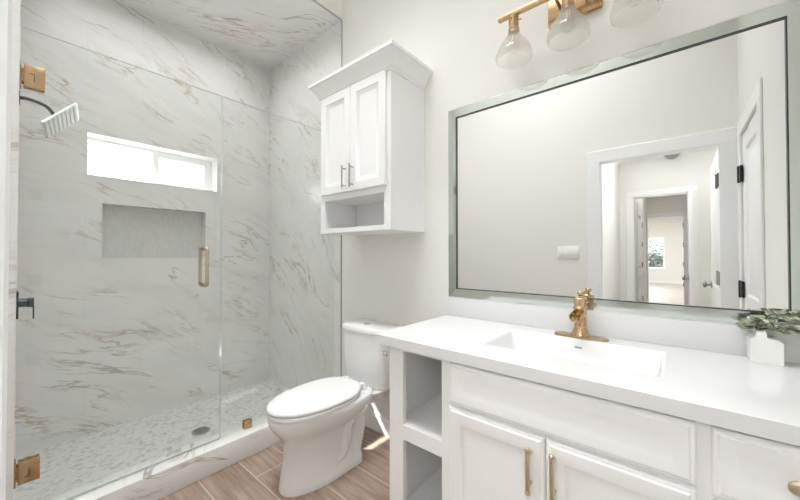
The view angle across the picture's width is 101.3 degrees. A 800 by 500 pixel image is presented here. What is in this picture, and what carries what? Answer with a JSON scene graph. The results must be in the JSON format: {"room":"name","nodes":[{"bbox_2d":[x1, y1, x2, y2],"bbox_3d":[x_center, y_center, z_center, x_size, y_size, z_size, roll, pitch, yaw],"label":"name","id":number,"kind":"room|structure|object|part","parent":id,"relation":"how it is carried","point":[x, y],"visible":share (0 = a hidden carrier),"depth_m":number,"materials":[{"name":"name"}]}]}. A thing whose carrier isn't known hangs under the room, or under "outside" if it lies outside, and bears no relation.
{"room":"bathroom","nodes":[
{"label":"bathroom","id":0,"kind":"room"},
{"bbox_2d":[5,0,20,499],"bbox_3d":[-1.939,-0.280,1.639,1.087,3.056,0.030,-1,-1,40],"label":"wall","id":1,"kind":"structure","parent":0,"point":[16,3],"depth_m":1.29,"materials":[{"name":"paint"}]},
{"bbox_2d":[16,290,33,318],"bbox_3d":[-1.881,0.276,1.645,0.150,0.145,0.065,-1,-1,40],"label":"shower valve","id":2,"kind":"object","parent":1,"relation":"attached to","point":[22,302],"visible":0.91,"depth_m":1.63,"materials":[{"name":"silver metal"}]},
{"bbox_3d":[-1.898,0.268,1.625,0.150,0.130,0.012,-1,-1,40],"label":"wall plate","id":3,"kind":"part","parent":2,"relation":"part of","materials":[{"name":"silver metal"}]},
{"bbox_3d":[-1.877,0.295,1.649,0.044,0.108,0.053,-1,-1,40],"label":"lever","id":4,"kind":"part","parent":2,"relation":"part of","materials":[{"name":"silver metal"}]},
{"bbox_2d":[19,90,78,138],"bbox_3d":[-1.818,-0.691,1.722,0.129,0.204,0.249,0,-1,26],"label":"shower","id":5,"kind":"object","parent":1,"relation":"attached to","point":[55,123],"visible":0.91,"depth_m":1.73,"materials":[{"name":"silver metal"}]},
{"bbox_3d":[-1.859,-0.738,1.685,0.026,0.068,0.137,-1,-1,35],"label":"arm","id":6,"kind":"part","parent":5,"relation":"part of","materials":[{"name":"silver metal"}]},
{"bbox_3d":[-1.805,-0.691,1.749,0.169,0.204,0.153,-1,-1,40],"label":"head plate","id":7,"kind":"part","parent":5,"relation":"part of","materials":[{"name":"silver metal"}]},
{"bbox_2d":[13,27,221,499],"bbox_3d":[-1.319,0.093,1.647,0.123,2.030,0.788,-1,-1,40],"label":"shower door","id":8,"kind":"structure","parent":1,"relation":"attached to","point":[27,469],"depth_m":1.39,"materials":[{"name":"clear glass"}]},
{"bbox_3d":[-1.124,0.096,1.879,0.123,0.238,0.026,-1,-1,40],"label":"pull handle","id":9,"kind":"part","parent":8,"relation":"part of","materials":[{"name":"gold metal"}]},
{"bbox_2d":[14,0,269,456],"bbox_3d":[-1.903,-0.814,2.611,0.100,4.250,1.790,-1,-1,40],"label":"wall","id":10,"kind":"structure","parent":0,"point":[108,343],"depth_m":2.41,"materials":[{"name":"stone"}]},
{"bbox_2d":[86,131,217,192],"bbox_3d":[-1.921,-0.657,2.604,0.128,0.298,0.841,-1,-1,40],"label":"trim","id":11,"kind":"structure","parent":10,"relation":"attached to","point":[214,182],"depth_m":2.62,"materials":[{"name":"white stone"}]},
{"bbox_2d":[102,257,204,258],"bbox_3d":[-1.910,0.063,2.581,0.092,0.006,0.660,-1,-1,40],"label":"trim","id":12,"kind":"structure","parent":10,"relation":"attached to","point":[174,257],"depth_m":2.48,"materials":[{"name":"white stone"}]},
{"bbox_2d":[102,205,201,257],"bbox_3d":[-1.950,-0.129,2.617,0.008,0.391,0.662,-1,-1,40],"label":"shower niche","id":13,"kind":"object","parent":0,"point":[127,232],"depth_m":2.58,"materials":[{"name":"tile"}]},
{"bbox_2d":[13,379,389,499],"bbox_3d":[-0.552,1.297,1.526,3.770,0.100,1.910,-1,-1,40],"label":"floor","id":14,"kind":"structure","parent":0,"point":[68,465],"depth_m":1.97,"materials":[{"name":"stone"}]},
{"bbox_2d":[48,414,281,499],"bbox_3d":[-1.046,1.184,1.956,0.162,0.137,1.634,-1,-1,40],"label":"shower curb","id":15,"kind":"object","parent":14,"relation":"on","point":[155,482],"depth_m":1.75,"materials":[{"name":"stone"}]},
{"bbox_2d":[220,96,334,437],"bbox_3d":[-0.791,0.102,2.274,0.032,2.033,0.840,-1,-1,40],"label":"glass panel","id":16,"kind":"object","parent":15,"relation":"on","point":[247,423],"visible":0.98,"depth_m":1.97,"materials":[{"name":"clear glass"}]},
{"bbox_2d":[191,426,209,434],"bbox_3d":[-1.382,1.254,2.278,0.112,0.004,0.112,-1,-1,40],"label":"shower drain","id":17,"kind":"object","parent":14,"relation":"on","point":[201,430],"visible":1,"depth_m":2.28,"materials":[{"name":"grey metal"}]},
{"bbox_2d":[266,318,401,496],"bbox_3d":[-0.379,0.867,1.933,0.427,0.770,0.808,-1,-1,40],"label":"toilet","id":18,"kind":"object","parent":14,"relation":"on","point":[319,423],"visible":0.99,"depth_m":1.80,"materials":[{"name":"white ceramic"}]},
{"bbox_3d":[-0.473,0.841,1.842,0.360,0.018,0.544,-1,-1,40],"label":"seat","id":19,"kind":"part","parent":18,"relation":"part of","materials":[{"name":"white plastic"}]},
{"bbox_3d":[-0.471,0.814,1.846,0.362,0.029,0.556,-1,-1,40],"label":"lid","id":20,"kind":"part","parent":18,"relation":"part of","materials":[{"name":"white plastic"}]},
{"bbox_3d":[-0.199,0.697,2.171,0.388,0.338,0.211,-1,-1,40],"label":"tank","id":21,"kind":"part","parent":18,"relation":"part of","materials":[{"name":"white ceramic"}]},
{"bbox_3d":[-0.201,0.508,2.171,0.400,0.036,0.220,-1,-1,40],"label":"tank lid","id":22,"kind":"part","parent":18,"relation":"part of","materials":[{"name":"white ceramic"}]},
{"bbox_3d":[-0.085,0.625,1.982,0.037,0.032,0.032,-1,-1,40],"label":"flush knob","id":23,"kind":"part","parent":18,"relation":"part of","materials":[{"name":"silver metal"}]},
{"bbox_2d":[390,347,799,499],"bbox_3d":[0.620,0.827,1.208,1.306,0.832,0.628,-1,-1,40],"label":"vanity cabinet","id":24,"kind":"object","parent":14,"relation":"on","point":[458,431],"visible":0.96,"depth_m":1.00,"materials":[{"name":"white paint"}]},
{"bbox_3d":[0.315,0.849,1.117,0.342,0.536,0.018,-1,-1,40],"label":"door","id":25,"kind":"part","parent":24,"relation":"part of","materials":[{"name":"white paint"}]},
{"bbox_3d":[0.397,0.678,1.013,0.018,0.148,0.039,-1,-1,40],"label":"handle","id":26,"kind":"part","parent":24,"relation":"part of","materials":[{"name":"gold metal"}]},
{"bbox_3d":[0.450,0.672,0.968,0.018,0.148,0.039,-1,-1,40],"label":"handle","id":27,"kind":"part","parent":24,"relation":"part of","materials":[{"name":"gold metal"}]},
{"bbox_3d":[0.448,0.493,1.010,0.689,0.151,0.018,-1,-1,40],"label":"drawer","id":28,"kind":"part","parent":24,"relation":"part of","materials":[{"name":"white paint"}]},
{"bbox_2d":[375,297,799,445],"bbox_3d":[0.609,0.384,1.252,1.373,0.238,0.611,-1,-1,40],"label":"countertop","id":29,"kind":"structure","parent":24,"relation":"on","point":[699,371],"depth_m":1.15,"materials":[{"name":"white stone"}]},
{"bbox_2d":[481,329,665,377],"bbox_3d":[0.641,0.437,1.248,0.572,0.132,0.320,-1,-1,40],"label":"basin","id":30,"kind":"object","parent":29,"relation":"in","point":[630,359],"depth_m":1.33,"materials":[{"name":"white ceramic"}]},
{"bbox_2d":[554,290,608,341],"bbox_3d":[0.752,0.272,1.381,0.208,0.200,0.143,-1,-1,40],"label":"faucet","id":31,"kind":"object","parent":29,"relation":"on","point":[578,315],"visible":1,"depth_m":1.38,"materials":[{"name":"gold metal"}]},
{"bbox_3d":[0.735,0.274,1.360,0.046,0.040,0.088,-1,-1,40],"label":"spout","id":32,"kind":"part","parent":31,"relation":"part of","materials":[{"name":"gold metal"}]},
{"bbox_3d":[0.771,0.368,1.401,0.208,0.008,0.056,-1,-1,40],"label":"plate","id":33,"kind":"part","parent":31,"relation":"part of","materials":[{"name":"gold metal"}]},
{"bbox_3d":[0.784,0.187,1.411,0.057,0.028,0.025,0,-1,-30],"label":"lever","id":34,"kind":"part","parent":31,"relation":"part of","materials":[{"name":"gold metal"}]},
{"bbox_2d":[746,328,783,366],"bbox_3d":[1.199,0.316,1.080,0.076,0.104,0.062,-1,-1,40],"label":"vase","id":35,"kind":"object","parent":29,"relation":"on","point":[762,348],"visible":0.96,"depth_m":1.06,"materials":[{"name":"white ceramic"}]},
{"bbox_2d":[736,310,799,334],"bbox_3d":[1.217,0.233,1.046,0.207,0.073,0.106,-1,-1,40],"label":"bunch","id":36,"kind":"object","parent":35,"relation":"in","point":[778,320],"visible":1,"depth_m":1.06,"materials":[{"name":"green plant"}]},
{"bbox_3d":[0.580,0.846,0.894,0.342,0.536,0.018,-1,-1,40],"label":"door","id":37,"kind":"part","parent":24,"relation":"part of","materials":[{"name":"white paint"}]},
{"bbox_3d":[0.836,0.493,0.683,0.271,0.159,0.018,-1,-1,40],"label":"drawer","id":38,"kind":"part","parent":24,"relation":"part of","materials":[{"name":"white paint"}]},
{"bbox_3d":[0.820,0.487,0.673,0.036,0.030,0.035,-1,-1,40],"label":"knob","id":39,"kind":"part","parent":24,"relation":"part of","materials":[{"name":"gold metal"}]},
{"bbox_2d":[115,0,340,69],"bbox_3d":[-1.403,-1.804,2.295,1.087,0.010,1.634,-1,-1,40],"label":"ceiling","id":40,"kind":"structure","parent":0,"point":[264,33],"depth_m":2.59,"materials":[{"name":"stone"}]},
{"bbox_2d":[315,0,341,18],"bbox_3d":[-1.482,-2.352,2.283,1.190,1.084,1.780,-1,-1,40],"label":"wall","id":41,"kind":"structure","parent":0,"point":[335,6],"depth_m":2.51,"materials":[{"name":"white paint"}]},
{"bbox_2d":[312,0,341,19],"bbox_3d":[-0.985,-1.808,1.942,0.007,0.012,1.634,-1,-1,40],"label":"trim","id":42,"kind":"structure","parent":41,"relation":"attached to","point":[316,2],"depth_m":2.46,"materials":[{"name":"grey metal"}]},
{"bbox_2d":[269,0,788,418],"bbox_3d":[0.006,-0.819,2.247,3.810,4.250,0.128,-1,-1,40],"label":"wall","id":43,"kind":"structure","parent":0,"point":[402,279],"depth_m":2.18,"materials":[{"name":"white paint"}]},
{"bbox_2d":[340,20,341,376],"bbox_3d":[-0.457,-0.337,2.552,0.007,2.918,0.008,-1,-1,40],"label":"trim","id":44,"kind":"structure","parent":43,"relation":"attached to","point":[341,20],"depth_m":2.54,"materials":[{"name":"grey metal"}]},
{"bbox_2d":[308,39,432,235],"bbox_3d":[-0.209,-0.607,2.106,0.752,0.994,0.376,-1,-1,40],"label":"upper cabinet","id":45,"kind":"object","parent":43,"relation":"attached to","point":[373,106],"visible":1,"depth_m":1.95,"materials":[{"name":"white paint"}]},
{"bbox_3d":[-0.409,-0.677,2.094,0.286,0.638,0.019,-1,-1,40],"label":"door","id":46,"kind":"part","parent":45,"relation":"part of","materials":[{"name":"white paint"}]},
{"bbox_3d":[-0.345,-0.445,2.001,0.010,0.140,0.037,-1,-1,40],"label":"handle","id":47,"kind":"part","parent":45,"relation":"part of","materials":[{"name":"silver metal"}]},
{"bbox_3d":[-0.293,-0.446,1.957,0.010,0.140,0.037,-1,-1,40],"label":"handle","id":48,"kind":"part","parent":45,"relation":"part of","materials":[{"name":"silver metal"}]},
{"bbox_3d":[-0.284,-0.561,2.015,0.632,0.901,0.020,-1,-1,40],"label":"frame","id":49,"kind":"part","parent":45,"relation":"part of","materials":[{"name":"white paint"}]},
{"bbox_3d":[-0.187,-0.679,1.907,0.286,0.638,0.019,-1,-1,40],"label":"door","id":50,"kind":"part","parent":45,"relation":"part of","materials":[{"name":"white paint"}]},
{"bbox_3d":[-0.209,-1.047,2.111,0.752,0.113,0.376,-1,-1,40],"label":"crown moulding","id":51,"kind":"part","parent":45,"relation":"part of","materials":[{"name":"white paint"}]},
{"bbox_2d":[365,409,389,437],"bbox_3d":[-0.064,1.197,2.199,1.018,0.118,0.013,-1,-1,40],"label":"baseboard","id":52,"kind":"structure","parent":43,"relation":"attached to","point":[377,422],"depth_m":2.26,"materials":[{"name":"white paint"}]},
{"bbox_2d":[495,0,657,69],"bbox_3d":[0.735,-1.044,1.427,0.639,0.285,0.208,-1,-1,40],"label":"vanity light","id":53,"kind":"object","parent":43,"relation":"attached to","point":[560,12],"visible":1,"depth_m":1.52,"materials":[{"name":"gold metal"}]},
{"bbox_2d":[508,14,521,53],"bbox_3d":[0.541,-1.026,1.559,0.061,0.178,0.063,-1,-1,40],"label":"socket","id":54,"kind":"object","parent":53,"relation":"attached to","point":[513,19],"depth_m":1.55,"materials":[{"name":"gold metal"}]},
{"bbox_3d":[0.716,-1.125,1.492,0.014,0.014,0.093,-1,-1,40],"label":"arm","id":55,"kind":"part","parent":53,"relation":"part of","materials":[{"name":"gold metal"}]},
{"bbox_2d":[561,0,574,32],"bbox_3d":[0.721,-1.028,1.408,0.061,0.178,0.063,-1,-1,40],"label":"socket","id":56,"kind":"object","parent":53,"relation":"attached to","point":[567,5],"depth_m":1.41,"materials":[{"name":"metal"}]},
{"bbox_3d":[0.795,-1.122,1.500,0.220,0.126,0.021,-1,-1,40],"label":"wall plate","id":57,"kind":"part","parent":53,"relation":"part of","materials":[{"name":"gold metal"}]},
{"bbox_2d":[448,0,799,330],"bbox_3d":[0.804,-0.277,1.487,1.356,1.088,0.013,-1,-1,40],"label":"wall mirror","id":58,"kind":"object","parent":43,"relation":"attached to","point":[662,179],"visible":0.86,"depth_m":1.32,"materials":[{"name":"silver metal"}]},
{"bbox_2d":[448,297,799,363],"bbox_3d":[0.805,0.320,1.477,1.362,0.106,0.015,-1,-1,40],"label":"backsplash","id":59,"kind":"structure","parent":43,"relation":"attached to","point":[724,338],"depth_m":1.34,"materials":[{"name":"white stone"}]},
{"bbox_3d":[-1.310,-0.068,-0.505,0.120,2.680,2.220,-1,-1,40],"label":"wall","id":60,"kind":"structure","parent":0,"visible":0},
{"bbox_2d":[0,0,12,499],"bbox_3d":[-0.386,0.159,-0.256,0.951,2.132,0.884,-1,-1,40],"label":"door","id":61,"kind":"structure","parent":60,"relation":"in","point":[6,6],"depth_m":0.33,"materials":[{"name":"white paint"}]},
{"bbox_3d":[-1.948,-0.813,2.728,0.119,4.250,1.910,-1,-1,40],"label":"wall","id":62,"kind":"structure","parent":0,"visible":0},
{"bbox_2d":[87,137,211,190],"bbox_3d":[-1.996,-0.657,2.667,0.081,0.298,0.841,-1,-1,40],"label":"window","id":63,"kind":"structure","parent":62,"relation":"in","point":[154,156],"depth_m":2.68,"materials":[{"name":"white plastic"}]},
{"bbox_3d":[-2.014,-0.656,2.671,0.030,0.256,0.038,-1,-1,40],"label":"meeting rail","id":64,"kind":"part","parent":63,"relation":"part of","materials":[{"name":"white plastic"}]},
{"bbox_3d":[-1.859,-0.654,2.803,0.026,0.256,0.413,-1,-1,40],"label":"sash","id":65,"kind":"part","parent":63,"relation":"part of","materials":[{"name":"white plastic"}]},
{"label":"outside","id":66,"kind":"structure","parent":0,"visible":0},
{"bbox_3d":[-9.899,1.330,-8.678,28.000,0.180,54.000,-1,-1,40],"label":"ground","id":67,"kind":"structure","parent":66,"visible":0},
{"bbox_2d":[88,143,196,180],"bbox_3d":[-5.927,-2.098,5.625,5.691,7.042,5.638,1,-1,-38],"label":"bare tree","id":68,"kind":"object","parent":67,"relation":"on","point":[101,172],"visible":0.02,"depth_m":6.00,"materials":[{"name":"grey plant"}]}
]}

